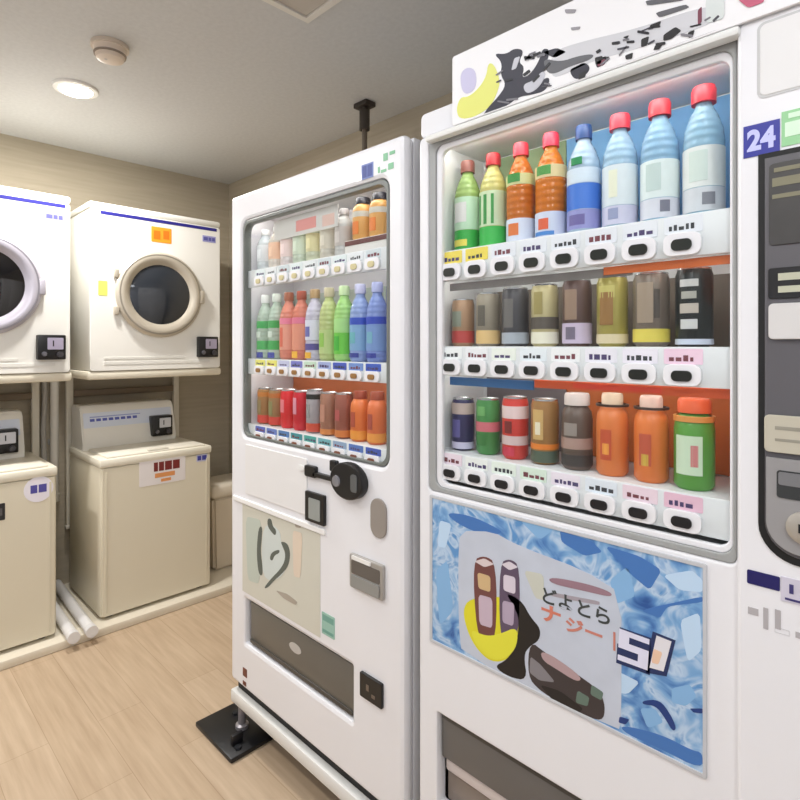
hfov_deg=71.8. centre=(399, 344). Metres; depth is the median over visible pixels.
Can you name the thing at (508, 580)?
print
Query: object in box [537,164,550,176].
print
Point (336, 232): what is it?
print
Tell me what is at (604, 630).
poster
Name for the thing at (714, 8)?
artwork
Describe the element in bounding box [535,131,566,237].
drink bottle
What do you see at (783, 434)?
print
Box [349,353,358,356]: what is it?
print
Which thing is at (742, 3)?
artwork
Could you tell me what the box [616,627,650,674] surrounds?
print
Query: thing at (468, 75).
artwork
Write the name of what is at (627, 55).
artwork
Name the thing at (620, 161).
drink bottle
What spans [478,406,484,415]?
print
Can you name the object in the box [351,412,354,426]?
print
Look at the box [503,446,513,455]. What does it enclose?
print
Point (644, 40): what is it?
artwork
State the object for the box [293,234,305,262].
drink bottle
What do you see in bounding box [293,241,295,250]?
print
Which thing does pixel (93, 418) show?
print
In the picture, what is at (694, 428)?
drink bottle
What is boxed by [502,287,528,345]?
drink can
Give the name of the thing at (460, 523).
print
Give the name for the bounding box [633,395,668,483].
drink bottle
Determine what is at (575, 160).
print
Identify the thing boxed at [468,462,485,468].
print
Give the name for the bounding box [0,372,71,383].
tray
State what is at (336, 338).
print
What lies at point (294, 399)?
print
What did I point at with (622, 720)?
print
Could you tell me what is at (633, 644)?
print
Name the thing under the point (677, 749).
print
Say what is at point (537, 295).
print
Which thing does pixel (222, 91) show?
ceiling
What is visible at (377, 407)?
drink bottle
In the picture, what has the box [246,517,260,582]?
print
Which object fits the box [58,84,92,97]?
diffuser
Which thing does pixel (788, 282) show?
print
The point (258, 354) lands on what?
print
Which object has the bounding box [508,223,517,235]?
print
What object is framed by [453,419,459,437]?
print
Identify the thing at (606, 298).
print
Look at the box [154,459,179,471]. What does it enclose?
print
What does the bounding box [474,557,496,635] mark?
print
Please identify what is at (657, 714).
print
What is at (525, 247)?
print
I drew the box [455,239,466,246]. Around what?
print
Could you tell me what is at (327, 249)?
drink bottle
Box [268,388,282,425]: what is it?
drink can
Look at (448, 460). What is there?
print
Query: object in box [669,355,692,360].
print
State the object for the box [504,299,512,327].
print
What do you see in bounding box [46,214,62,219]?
print
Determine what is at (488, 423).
drink can
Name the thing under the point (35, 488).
print
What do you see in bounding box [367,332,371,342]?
print
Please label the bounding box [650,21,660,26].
artwork
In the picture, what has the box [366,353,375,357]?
print
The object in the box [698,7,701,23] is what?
artwork
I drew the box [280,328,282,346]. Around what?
print
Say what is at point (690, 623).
print
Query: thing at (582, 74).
artwork
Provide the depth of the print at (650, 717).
0.91 m
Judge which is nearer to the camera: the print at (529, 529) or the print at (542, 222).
the print at (529, 529)
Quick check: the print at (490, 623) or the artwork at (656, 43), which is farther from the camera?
the print at (490, 623)
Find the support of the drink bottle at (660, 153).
on the vending machine at (589, 634)
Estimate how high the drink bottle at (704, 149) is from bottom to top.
0.224 m
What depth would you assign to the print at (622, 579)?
0.94 m
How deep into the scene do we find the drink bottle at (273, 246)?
1.78 m
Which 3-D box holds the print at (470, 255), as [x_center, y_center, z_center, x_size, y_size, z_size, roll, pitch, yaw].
[0.161,-0.190,1.185,0.036,0.008,0.001,0,0,45]
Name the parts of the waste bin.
lid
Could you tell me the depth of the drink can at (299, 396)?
1.68 m
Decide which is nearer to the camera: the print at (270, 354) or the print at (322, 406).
the print at (322, 406)
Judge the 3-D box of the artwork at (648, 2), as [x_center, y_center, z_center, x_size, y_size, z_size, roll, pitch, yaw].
[0.420,-0.547,0.877,0.060,0.023,0.001,0,0,45]
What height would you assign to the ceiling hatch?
0.012 m
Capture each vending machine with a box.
[231,136,420,799]
[420,4,799,799]
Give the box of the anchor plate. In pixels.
[196,703,272,762]
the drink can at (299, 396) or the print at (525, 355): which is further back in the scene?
the drink can at (299, 396)
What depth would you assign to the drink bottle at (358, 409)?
1.49 m
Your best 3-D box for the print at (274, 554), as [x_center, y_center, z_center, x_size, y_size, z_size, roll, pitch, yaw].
[-0.385,0.645,1.698,0.052,0.043,0.001,0,0,45]
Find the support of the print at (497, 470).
on the vending machine at (589, 634)
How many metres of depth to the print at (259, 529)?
1.76 m
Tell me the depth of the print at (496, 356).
1.14 m
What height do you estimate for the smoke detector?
0.062 m
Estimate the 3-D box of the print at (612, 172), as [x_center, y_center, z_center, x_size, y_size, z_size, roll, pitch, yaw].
[0.390,-0.295,1.012,0.016,0.050,0.003,0,0,45]
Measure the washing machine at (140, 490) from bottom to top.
0.976 m
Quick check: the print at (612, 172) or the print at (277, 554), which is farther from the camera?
the print at (277, 554)
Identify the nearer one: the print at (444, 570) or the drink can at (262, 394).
the print at (444, 570)
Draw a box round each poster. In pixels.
[242,504,319,636]
[433,498,702,772]
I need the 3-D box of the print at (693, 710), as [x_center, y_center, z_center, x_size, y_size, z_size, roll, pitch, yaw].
[0.462,0.569,0.862,0.018,0.011,0.001,0,0,45]
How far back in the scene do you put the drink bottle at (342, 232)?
1.54 m
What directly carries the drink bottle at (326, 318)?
on the vending machine at (326, 529)
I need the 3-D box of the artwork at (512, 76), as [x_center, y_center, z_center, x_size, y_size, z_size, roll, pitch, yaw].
[0.223,-0.525,1.073,0.148,0.110,0.001,0,0,45]
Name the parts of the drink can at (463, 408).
lid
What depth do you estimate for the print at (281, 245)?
1.73 m
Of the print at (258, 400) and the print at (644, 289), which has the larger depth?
the print at (258, 400)
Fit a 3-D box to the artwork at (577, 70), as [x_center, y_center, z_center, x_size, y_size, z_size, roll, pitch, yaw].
[0.318,-0.484,0.979,0.036,0.025,0.001,0,0,45]
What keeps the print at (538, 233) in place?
attached to the drink bottle at (551, 171)
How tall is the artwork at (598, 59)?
0.014 m
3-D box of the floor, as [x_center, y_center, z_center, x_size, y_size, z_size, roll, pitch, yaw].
[-0.462,1.380,0.991,4.950,0.100,3.080,0,0,45]
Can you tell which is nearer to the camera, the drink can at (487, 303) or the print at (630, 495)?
the print at (630, 495)
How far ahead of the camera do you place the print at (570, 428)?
1.05 m
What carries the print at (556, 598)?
attached to the vending machine at (589, 634)
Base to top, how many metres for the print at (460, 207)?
0.045 m
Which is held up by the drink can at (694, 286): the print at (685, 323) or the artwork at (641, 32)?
the print at (685, 323)
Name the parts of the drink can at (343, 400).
lid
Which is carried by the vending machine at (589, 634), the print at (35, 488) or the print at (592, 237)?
the print at (592, 237)
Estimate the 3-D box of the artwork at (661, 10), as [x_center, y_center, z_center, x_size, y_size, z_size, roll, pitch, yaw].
[0.428,-0.526,0.870,0.049,0.012,0.001,0,0,45]
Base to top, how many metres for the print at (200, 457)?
0.024 m
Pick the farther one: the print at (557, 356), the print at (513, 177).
the print at (513, 177)
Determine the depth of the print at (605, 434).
1.01 m
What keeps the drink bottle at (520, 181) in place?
on the vending machine at (589, 634)
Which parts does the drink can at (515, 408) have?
lid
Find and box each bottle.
[256,295,270,358]
[257,229,269,268]
[268,227,279,266]
[268,294,282,358]
[279,292,294,359]
[280,237,292,264]
[292,291,307,359]
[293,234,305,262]
[305,289,321,359]
[306,231,319,260]
[319,287,335,360]
[320,227,334,257]
[334,208,352,254]
[334,286,351,360]
[349,284,367,361]
[350,390,368,441]
[352,197,370,239]
[366,282,386,361]
[367,391,386,444]
[369,192,386,235]
[454,160,479,249]
[479,152,506,245]
[506,142,535,241]
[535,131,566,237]
[561,392,592,470]
[567,124,600,232]
[596,392,628,476]
[602,112,637,226]
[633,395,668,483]
[640,98,679,220]
[673,397,715,490]
[682,83,725,214]
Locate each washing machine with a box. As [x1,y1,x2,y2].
[0,408,57,650]
[69,398,210,616]
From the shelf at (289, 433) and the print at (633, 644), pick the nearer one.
the print at (633, 644)
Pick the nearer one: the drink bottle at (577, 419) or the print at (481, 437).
the drink bottle at (577, 419)
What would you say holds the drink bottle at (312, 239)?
on the vending machine at (326, 529)
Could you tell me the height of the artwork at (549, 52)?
0.019 m
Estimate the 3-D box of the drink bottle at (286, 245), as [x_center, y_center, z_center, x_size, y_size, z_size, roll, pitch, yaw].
[-0.353,-0.316,1.756,0.055,0.138,0.056,0,0,45]
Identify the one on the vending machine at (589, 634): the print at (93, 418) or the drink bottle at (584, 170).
the drink bottle at (584, 170)
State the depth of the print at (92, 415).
2.93 m
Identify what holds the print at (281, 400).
attached to the drink can at (286, 395)
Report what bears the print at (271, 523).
on the vending machine at (326, 529)
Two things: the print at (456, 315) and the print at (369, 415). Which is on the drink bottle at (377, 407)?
the print at (369, 415)
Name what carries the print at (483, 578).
on the vending machine at (589, 634)
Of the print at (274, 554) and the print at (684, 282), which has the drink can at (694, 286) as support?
the print at (684, 282)
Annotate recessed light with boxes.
[51,78,98,98]
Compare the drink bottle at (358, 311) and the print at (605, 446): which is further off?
the drink bottle at (358, 311)
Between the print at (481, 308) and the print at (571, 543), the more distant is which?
the print at (481, 308)
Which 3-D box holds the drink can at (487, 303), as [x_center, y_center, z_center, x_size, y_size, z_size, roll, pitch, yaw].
[0.195,-0.056,1.225,0.054,0.118,0.054,0,0,45]
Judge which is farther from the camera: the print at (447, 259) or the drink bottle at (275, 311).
the drink bottle at (275, 311)
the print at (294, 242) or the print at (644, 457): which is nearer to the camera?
the print at (644, 457)
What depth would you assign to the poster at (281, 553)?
1.67 m
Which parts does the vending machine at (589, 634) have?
poster frame, window trim, payment panel, panel, bill plate, coin return knob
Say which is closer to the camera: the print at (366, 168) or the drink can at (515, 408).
the drink can at (515, 408)
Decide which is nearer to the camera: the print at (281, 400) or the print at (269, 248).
the print at (281, 400)
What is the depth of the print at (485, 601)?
1.14 m
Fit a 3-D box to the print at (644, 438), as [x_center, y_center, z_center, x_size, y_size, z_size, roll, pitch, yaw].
[0.425,0.182,0.959,0.020,0.055,0.004,0,0,45]
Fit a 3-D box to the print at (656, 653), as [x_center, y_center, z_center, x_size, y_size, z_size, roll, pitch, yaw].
[0.420,0.510,0.903,0.016,0.024,0.001,0,0,45]
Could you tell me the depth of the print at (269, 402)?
1.78 m
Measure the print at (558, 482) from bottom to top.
0.008 m
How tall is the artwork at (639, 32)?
0.014 m
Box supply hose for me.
[40,382,46,460]
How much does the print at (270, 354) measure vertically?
0.018 m
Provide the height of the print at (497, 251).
0.010 m
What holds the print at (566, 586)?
on the vending machine at (589, 634)
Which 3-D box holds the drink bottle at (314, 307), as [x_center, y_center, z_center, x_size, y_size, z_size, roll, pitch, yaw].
[-0.255,-0.060,1.660,0.059,0.212,0.060,0,0,45]
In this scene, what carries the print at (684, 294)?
on the drink can at (694, 286)
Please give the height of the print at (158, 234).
0.048 m
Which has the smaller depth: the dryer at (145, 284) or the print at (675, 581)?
the print at (675, 581)
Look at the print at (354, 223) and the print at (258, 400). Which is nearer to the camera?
the print at (354, 223)
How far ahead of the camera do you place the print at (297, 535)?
1.61 m
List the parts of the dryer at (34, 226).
door glass, door, panel, panel, door handle, coin plate, knob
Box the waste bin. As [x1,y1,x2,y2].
[210,473,231,569]
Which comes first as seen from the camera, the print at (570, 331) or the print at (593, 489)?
the print at (593, 489)
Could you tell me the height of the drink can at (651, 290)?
0.130 m
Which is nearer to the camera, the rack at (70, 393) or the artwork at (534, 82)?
the artwork at (534, 82)
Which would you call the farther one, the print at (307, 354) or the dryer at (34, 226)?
the dryer at (34, 226)
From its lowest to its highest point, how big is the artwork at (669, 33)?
0.016 m
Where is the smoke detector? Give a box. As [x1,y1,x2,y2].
[90,35,128,65]
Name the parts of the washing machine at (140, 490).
control panel, lid, panel, coin plate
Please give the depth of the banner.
0.98 m
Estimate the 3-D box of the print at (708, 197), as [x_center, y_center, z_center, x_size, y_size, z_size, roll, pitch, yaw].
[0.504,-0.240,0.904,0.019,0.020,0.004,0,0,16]
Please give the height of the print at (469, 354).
0.010 m
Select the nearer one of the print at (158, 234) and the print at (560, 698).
the print at (560, 698)
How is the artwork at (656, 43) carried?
attached to the banner
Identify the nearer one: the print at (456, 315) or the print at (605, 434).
the print at (605, 434)
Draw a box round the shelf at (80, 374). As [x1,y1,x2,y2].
[69,368,220,379]
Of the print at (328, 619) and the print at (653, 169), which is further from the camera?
the print at (328, 619)
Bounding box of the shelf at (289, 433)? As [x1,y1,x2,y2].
[253,422,386,448]
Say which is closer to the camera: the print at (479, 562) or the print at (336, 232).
the print at (479, 562)
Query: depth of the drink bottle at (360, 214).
1.50 m
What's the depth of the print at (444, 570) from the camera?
1.22 m
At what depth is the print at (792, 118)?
0.77 m
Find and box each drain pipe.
[56,579,98,637]
[56,601,80,643]
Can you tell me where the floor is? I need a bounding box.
[0,591,339,799]
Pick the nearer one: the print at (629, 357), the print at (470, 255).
the print at (629, 357)
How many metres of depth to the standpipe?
2.92 m
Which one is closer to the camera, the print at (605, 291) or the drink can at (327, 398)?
the print at (605, 291)
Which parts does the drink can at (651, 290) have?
lid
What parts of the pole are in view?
ceiling plate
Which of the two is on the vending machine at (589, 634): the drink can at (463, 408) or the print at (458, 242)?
the drink can at (463, 408)
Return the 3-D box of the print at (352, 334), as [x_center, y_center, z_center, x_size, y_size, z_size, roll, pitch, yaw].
[-0.129,-0.019,1.496,0.021,0.030,0.004,0,0,45]
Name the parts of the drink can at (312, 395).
lid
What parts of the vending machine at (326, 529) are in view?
relief panel, rail, coin knob, coin slot plate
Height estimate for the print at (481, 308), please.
0.045 m
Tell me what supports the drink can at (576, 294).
on the vending machine at (589, 634)
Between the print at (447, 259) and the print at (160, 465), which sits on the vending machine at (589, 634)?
the print at (447, 259)
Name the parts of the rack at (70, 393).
post, post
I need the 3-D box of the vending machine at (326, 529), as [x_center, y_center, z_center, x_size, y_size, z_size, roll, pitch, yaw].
[-0.037,0.404,1.852,0.828,1.814,0.757,0,0,45]
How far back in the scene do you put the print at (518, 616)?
1.09 m
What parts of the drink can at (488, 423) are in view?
lid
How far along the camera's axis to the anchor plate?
1.86 m
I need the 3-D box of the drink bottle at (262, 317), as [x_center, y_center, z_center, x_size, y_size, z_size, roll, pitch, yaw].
[-0.450,-0.060,1.852,0.059,0.212,0.060,0,0,45]
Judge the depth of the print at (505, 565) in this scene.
1.10 m
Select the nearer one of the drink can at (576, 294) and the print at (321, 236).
the drink can at (576, 294)
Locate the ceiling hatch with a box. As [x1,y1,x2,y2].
[262,0,341,22]
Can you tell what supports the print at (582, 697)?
on the vending machine at (589, 634)
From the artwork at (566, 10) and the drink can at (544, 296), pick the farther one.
the drink can at (544, 296)
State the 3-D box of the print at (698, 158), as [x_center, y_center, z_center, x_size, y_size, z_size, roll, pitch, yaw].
[0.492,-0.295,0.912,0.028,0.050,0.005,0,0,45]
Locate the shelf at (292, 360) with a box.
[283,359,386,362]
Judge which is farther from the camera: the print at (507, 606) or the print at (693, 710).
the print at (507, 606)
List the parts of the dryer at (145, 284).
panel, panel, door, door glass, door handle, coin plate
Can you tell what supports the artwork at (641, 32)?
attached to the banner
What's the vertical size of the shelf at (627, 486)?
0.012 m
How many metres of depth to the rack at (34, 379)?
2.78 m
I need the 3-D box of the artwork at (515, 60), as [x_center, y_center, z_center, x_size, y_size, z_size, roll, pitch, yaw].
[0.224,-0.546,1.071,0.018,0.021,0.001,0,0,45]
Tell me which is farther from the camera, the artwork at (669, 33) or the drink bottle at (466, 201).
the drink bottle at (466, 201)
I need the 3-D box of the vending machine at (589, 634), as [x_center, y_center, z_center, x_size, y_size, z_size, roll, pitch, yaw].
[0.639,0.399,1.188,0.970,1.862,0.771,0,0,45]
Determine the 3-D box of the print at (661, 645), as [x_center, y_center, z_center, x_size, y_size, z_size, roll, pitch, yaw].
[0.424,0.507,0.900,0.047,0.072,0.001,0,0,45]
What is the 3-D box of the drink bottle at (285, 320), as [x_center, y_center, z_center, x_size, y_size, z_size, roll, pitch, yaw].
[-0.353,-0.060,1.756,0.059,0.212,0.060,0,0,45]
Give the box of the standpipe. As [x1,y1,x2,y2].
[48,381,59,501]
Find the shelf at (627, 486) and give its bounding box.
[445,442,729,499]
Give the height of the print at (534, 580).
0.050 m
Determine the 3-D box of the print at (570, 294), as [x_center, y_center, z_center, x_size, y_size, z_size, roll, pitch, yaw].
[0.326,-0.077,1.059,0.025,0.058,0.005,0,0,45]
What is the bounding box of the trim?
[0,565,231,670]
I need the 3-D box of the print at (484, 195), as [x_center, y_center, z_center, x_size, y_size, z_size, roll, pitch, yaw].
[0.187,-0.298,1.213,0.008,0.065,0.002,0,0,45]
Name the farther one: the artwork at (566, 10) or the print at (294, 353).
the print at (294, 353)
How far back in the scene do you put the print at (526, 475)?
1.09 m
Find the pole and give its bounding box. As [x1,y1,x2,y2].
[354,99,375,150]
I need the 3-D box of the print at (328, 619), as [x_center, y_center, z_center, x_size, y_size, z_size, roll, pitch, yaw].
[-0.197,0.768,1.514,0.048,0.048,0.001,0,0,45]
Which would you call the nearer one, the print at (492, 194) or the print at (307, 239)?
the print at (492, 194)
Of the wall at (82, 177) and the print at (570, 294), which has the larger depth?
the wall at (82, 177)
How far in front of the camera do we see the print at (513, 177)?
1.16 m
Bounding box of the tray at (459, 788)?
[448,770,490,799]
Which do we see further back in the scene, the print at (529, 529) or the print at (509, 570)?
the print at (509, 570)
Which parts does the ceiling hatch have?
panel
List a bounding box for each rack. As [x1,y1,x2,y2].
[0,372,71,455]
[64,368,220,528]
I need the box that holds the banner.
[452,0,799,125]
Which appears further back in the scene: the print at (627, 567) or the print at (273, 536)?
the print at (273, 536)
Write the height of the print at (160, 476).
0.045 m
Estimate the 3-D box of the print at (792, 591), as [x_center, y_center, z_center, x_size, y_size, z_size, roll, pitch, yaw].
[0.580,0.344,0.730,0.120,0.023,0.001,0,0,45]
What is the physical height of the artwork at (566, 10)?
0.014 m
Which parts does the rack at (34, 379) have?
post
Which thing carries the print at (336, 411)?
on the drink can at (343, 400)
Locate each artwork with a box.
[457,63,498,118]
[461,68,475,93]
[485,49,548,112]
[512,57,519,69]
[524,72,544,92]
[544,54,592,73]
[545,48,564,56]
[551,8,710,76]
[565,9,575,12]
[570,63,588,78]
[579,71,585,78]
[595,56,601,64]
[625,53,632,58]
[637,30,648,34]
[641,37,648,46]
[646,0,681,4]
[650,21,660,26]
[655,42,665,45]
[656,5,688,16]
[663,27,680,40]
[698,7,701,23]
[706,0,723,22]
[739,0,763,6]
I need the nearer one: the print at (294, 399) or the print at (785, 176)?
the print at (785, 176)
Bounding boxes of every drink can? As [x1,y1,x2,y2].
[257,387,272,423]
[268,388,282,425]
[280,389,296,427]
[293,390,306,430]
[306,389,322,432]
[320,391,336,435]
[335,392,352,438]
[452,299,474,345]
[452,397,474,450]
[476,292,499,345]
[476,397,500,454]
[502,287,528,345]
[502,395,528,459]
[531,283,558,346]
[531,397,558,464]
[562,279,591,346]
[596,276,628,346]
[633,271,669,346]
[675,266,713,346]
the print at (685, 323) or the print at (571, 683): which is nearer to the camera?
the print at (685, 323)
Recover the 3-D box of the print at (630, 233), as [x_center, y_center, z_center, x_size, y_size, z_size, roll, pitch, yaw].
[0.408,-0.191,0.941,0.043,0.009,0.001,0,0,45]
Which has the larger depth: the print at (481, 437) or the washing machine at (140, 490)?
the washing machine at (140, 490)
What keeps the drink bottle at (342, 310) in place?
on the vending machine at (326, 529)
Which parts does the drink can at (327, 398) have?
lid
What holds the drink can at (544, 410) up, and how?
on the vending machine at (589, 634)
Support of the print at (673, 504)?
on the vending machine at (589, 634)
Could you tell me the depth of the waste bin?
3.17 m
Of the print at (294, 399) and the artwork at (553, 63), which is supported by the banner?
the artwork at (553, 63)
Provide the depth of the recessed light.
2.27 m
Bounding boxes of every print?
[30,483,46,493]
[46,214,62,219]
[90,413,139,417]
[90,415,136,421]
[154,230,168,239]
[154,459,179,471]
[155,471,174,481]
[198,455,206,460]
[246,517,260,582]
[256,352,262,357]
[257,399,260,413]
[257,527,262,574]
[262,525,284,579]
[265,542,289,587]
[267,519,275,534]
[268,247,271,256]
[268,352,273,357]
[268,401,271,414]
[270,550,278,559]
[277,591,296,604]
[280,244,283,253]
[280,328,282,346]
[280,399,283,412]
[292,351,296,357]
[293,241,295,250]
[293,398,295,413]
[293,531,301,577]
[305,327,308,336]
[305,352,310,357]
[306,238,309,248]
[306,404,309,417]
[319,333,323,346]
[320,235,323,245]
[320,404,324,421]
[323,614,333,637]
[334,336,338,350]
[335,231,338,242]
[335,410,338,420]
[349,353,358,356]
[350,332,354,342]
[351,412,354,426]
[352,221,357,234]
[362,164,371,177]
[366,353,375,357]
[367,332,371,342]
[368,414,371,429]
[369,217,375,230]
[436,562,452,622]
[438,521,450,547]
[445,257,458,261]
[445,353,457,356]
[445,457,458,463]
[449,513,500,533]
[452,311,460,326]
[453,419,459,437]
[455,202,465,222]
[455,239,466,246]
[458,531,620,728]
[464,597,517,661]
[468,253,481,258]
[468,353,485,356]
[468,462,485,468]
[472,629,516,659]
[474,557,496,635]
[476,559,492,566]
[477,433,485,445]
[478,305,484,325]
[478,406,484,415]
[478,573,489,591]
[479,196,480,225]
[479,595,491,627]
[483,194,486,223]
[491,193,493,222]
[495,249,509,254]
[495,355,509,357]
[495,468,511,473]
[497,595,539,678]
[499,560,519,632]
[502,562,516,569]
[502,601,513,625]
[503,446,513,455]
[503,575,514,593]
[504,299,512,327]
[505,421,511,433]
[507,172,519,183]
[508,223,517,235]
[522,522,552,537]
[523,245,539,250]
[523,353,539,358]
[523,472,543,479]
[525,571,543,599]
[528,645,604,719]
[530,657,553,681]
[533,409,542,439]
[534,292,541,313]
[535,230,553,236]
[535,422,539,434]
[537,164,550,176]
[538,218,547,229]
[541,652,579,680]
[541,685,581,711]
[549,578,611,595]
[551,593,599,604]
[555,239,575,246]
[555,354,574,358]
[555,479,577,486]
[560,532,600,555]
[564,422,576,435]
[565,289,576,319]
[566,327,574,339]
[569,213,584,225]
[571,156,581,165]
[576,691,588,705]
[589,234,610,241]
[589,354,610,359]
[589,485,612,493]
[591,685,602,699]
[599,285,614,297]
[600,292,612,324]
[600,429,610,460]
[602,443,608,454]
[607,547,659,587]
[608,207,617,219]
[609,169,616,197]
[611,568,633,602]
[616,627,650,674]
[617,628,649,670]
[619,717,628,723]
[621,673,637,693]
[622,727,702,765]
[627,230,652,236]
[627,355,651,360]
[627,492,648,499]
[637,282,652,322]
[639,433,650,466]
[641,454,647,465]
[641,708,661,726]
[643,597,702,616]
[643,700,674,729]
[646,162,660,191]
[648,632,675,675]
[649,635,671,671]
[652,649,661,663]
[654,289,659,317]
[660,199,669,211]
[665,571,702,591]
[669,222,693,231]
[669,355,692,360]
[669,500,692,508]
[672,685,695,705]
[680,278,698,286]
[680,303,698,312]
[681,291,695,298]
[681,319,696,328]
[681,614,700,659]
[689,149,707,182]
[691,708,702,712]
[702,191,714,203]
[772,163,799,198]
[775,426,799,443]
[778,272,799,292]
[785,111,799,136]
[785,584,799,602]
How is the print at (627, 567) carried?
attached to the vending machine at (589, 634)
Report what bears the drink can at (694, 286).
on the vending machine at (589, 634)
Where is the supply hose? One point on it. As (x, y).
(43, 384)
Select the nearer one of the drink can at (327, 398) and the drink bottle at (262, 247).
the drink can at (327, 398)
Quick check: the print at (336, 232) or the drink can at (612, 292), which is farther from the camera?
the print at (336, 232)
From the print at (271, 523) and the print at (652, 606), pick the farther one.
the print at (271, 523)
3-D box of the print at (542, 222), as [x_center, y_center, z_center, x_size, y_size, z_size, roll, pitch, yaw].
[0.288,-0.243,1.113,0.022,0.022,0.004,0,0,45]
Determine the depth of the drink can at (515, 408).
1.15 m
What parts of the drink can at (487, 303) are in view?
lid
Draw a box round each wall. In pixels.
[0,133,228,583]
[229,92,451,472]
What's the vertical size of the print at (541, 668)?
0.036 m
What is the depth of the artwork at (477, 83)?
1.14 m
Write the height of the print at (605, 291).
0.022 m
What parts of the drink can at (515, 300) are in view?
lid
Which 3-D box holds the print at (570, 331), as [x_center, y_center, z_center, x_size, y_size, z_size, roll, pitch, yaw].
[0.326,-0.022,1.058,0.020,0.024,0.004,0,0,45]
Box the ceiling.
[0,0,572,183]
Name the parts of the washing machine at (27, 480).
coin plate, control panel, knob, lid, panel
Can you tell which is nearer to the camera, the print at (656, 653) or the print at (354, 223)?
the print at (656, 653)
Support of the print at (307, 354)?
attached to the drink bottle at (314, 307)
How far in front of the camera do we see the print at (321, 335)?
1.59 m
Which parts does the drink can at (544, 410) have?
lid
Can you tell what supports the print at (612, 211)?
on the drink bottle at (620, 161)
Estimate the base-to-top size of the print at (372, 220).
0.035 m
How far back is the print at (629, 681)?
0.94 m
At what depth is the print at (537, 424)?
1.11 m
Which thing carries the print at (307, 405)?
on the drink can at (312, 395)
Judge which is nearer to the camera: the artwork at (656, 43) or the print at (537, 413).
the artwork at (656, 43)
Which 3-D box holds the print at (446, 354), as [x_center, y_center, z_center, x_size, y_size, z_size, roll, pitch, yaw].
[0.113,0.022,1.232,0.039,0.009,0.001,0,0,45]
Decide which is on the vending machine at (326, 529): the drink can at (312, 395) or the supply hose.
the drink can at (312, 395)
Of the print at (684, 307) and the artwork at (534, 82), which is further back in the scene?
the artwork at (534, 82)
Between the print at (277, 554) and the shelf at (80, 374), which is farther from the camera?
the shelf at (80, 374)
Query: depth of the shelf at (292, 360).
1.58 m
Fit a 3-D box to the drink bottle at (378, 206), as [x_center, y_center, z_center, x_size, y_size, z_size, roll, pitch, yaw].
[-0.053,-0.344,1.474,0.059,0.118,0.060,0,0,45]
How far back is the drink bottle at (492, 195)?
1.21 m
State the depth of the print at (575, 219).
1.06 m
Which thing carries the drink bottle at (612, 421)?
on the vending machine at (589, 634)
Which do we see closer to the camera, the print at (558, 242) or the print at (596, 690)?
the print at (596, 690)
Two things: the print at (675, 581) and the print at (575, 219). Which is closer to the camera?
the print at (675, 581)
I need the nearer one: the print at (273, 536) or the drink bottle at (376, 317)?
the drink bottle at (376, 317)
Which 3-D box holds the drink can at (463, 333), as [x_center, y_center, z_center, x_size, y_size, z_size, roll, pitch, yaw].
[0.145,-0.051,1.274,0.053,0.108,0.054,0,0,45]
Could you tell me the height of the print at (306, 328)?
0.030 m
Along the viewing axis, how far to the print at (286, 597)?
1.65 m
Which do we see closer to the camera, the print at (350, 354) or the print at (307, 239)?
the print at (350, 354)
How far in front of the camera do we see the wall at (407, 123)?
3.01 m
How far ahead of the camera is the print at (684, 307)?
0.91 m
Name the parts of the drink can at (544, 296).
lid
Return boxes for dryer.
[0,185,69,373]
[70,201,219,370]
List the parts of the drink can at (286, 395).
lid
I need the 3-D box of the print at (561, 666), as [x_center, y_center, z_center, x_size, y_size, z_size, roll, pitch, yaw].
[0.297,0.596,1.025,0.080,0.026,0.001,0,0,45]
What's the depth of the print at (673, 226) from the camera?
0.89 m
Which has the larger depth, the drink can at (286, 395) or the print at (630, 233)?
the drink can at (286, 395)
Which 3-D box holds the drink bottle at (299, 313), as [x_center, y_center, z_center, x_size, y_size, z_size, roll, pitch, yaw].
[-0.304,-0.060,1.708,0.059,0.212,0.060,0,0,45]
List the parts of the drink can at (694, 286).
lid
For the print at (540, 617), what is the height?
0.278 m
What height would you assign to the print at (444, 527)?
0.059 m
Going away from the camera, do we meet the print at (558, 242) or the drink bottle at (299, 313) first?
the print at (558, 242)

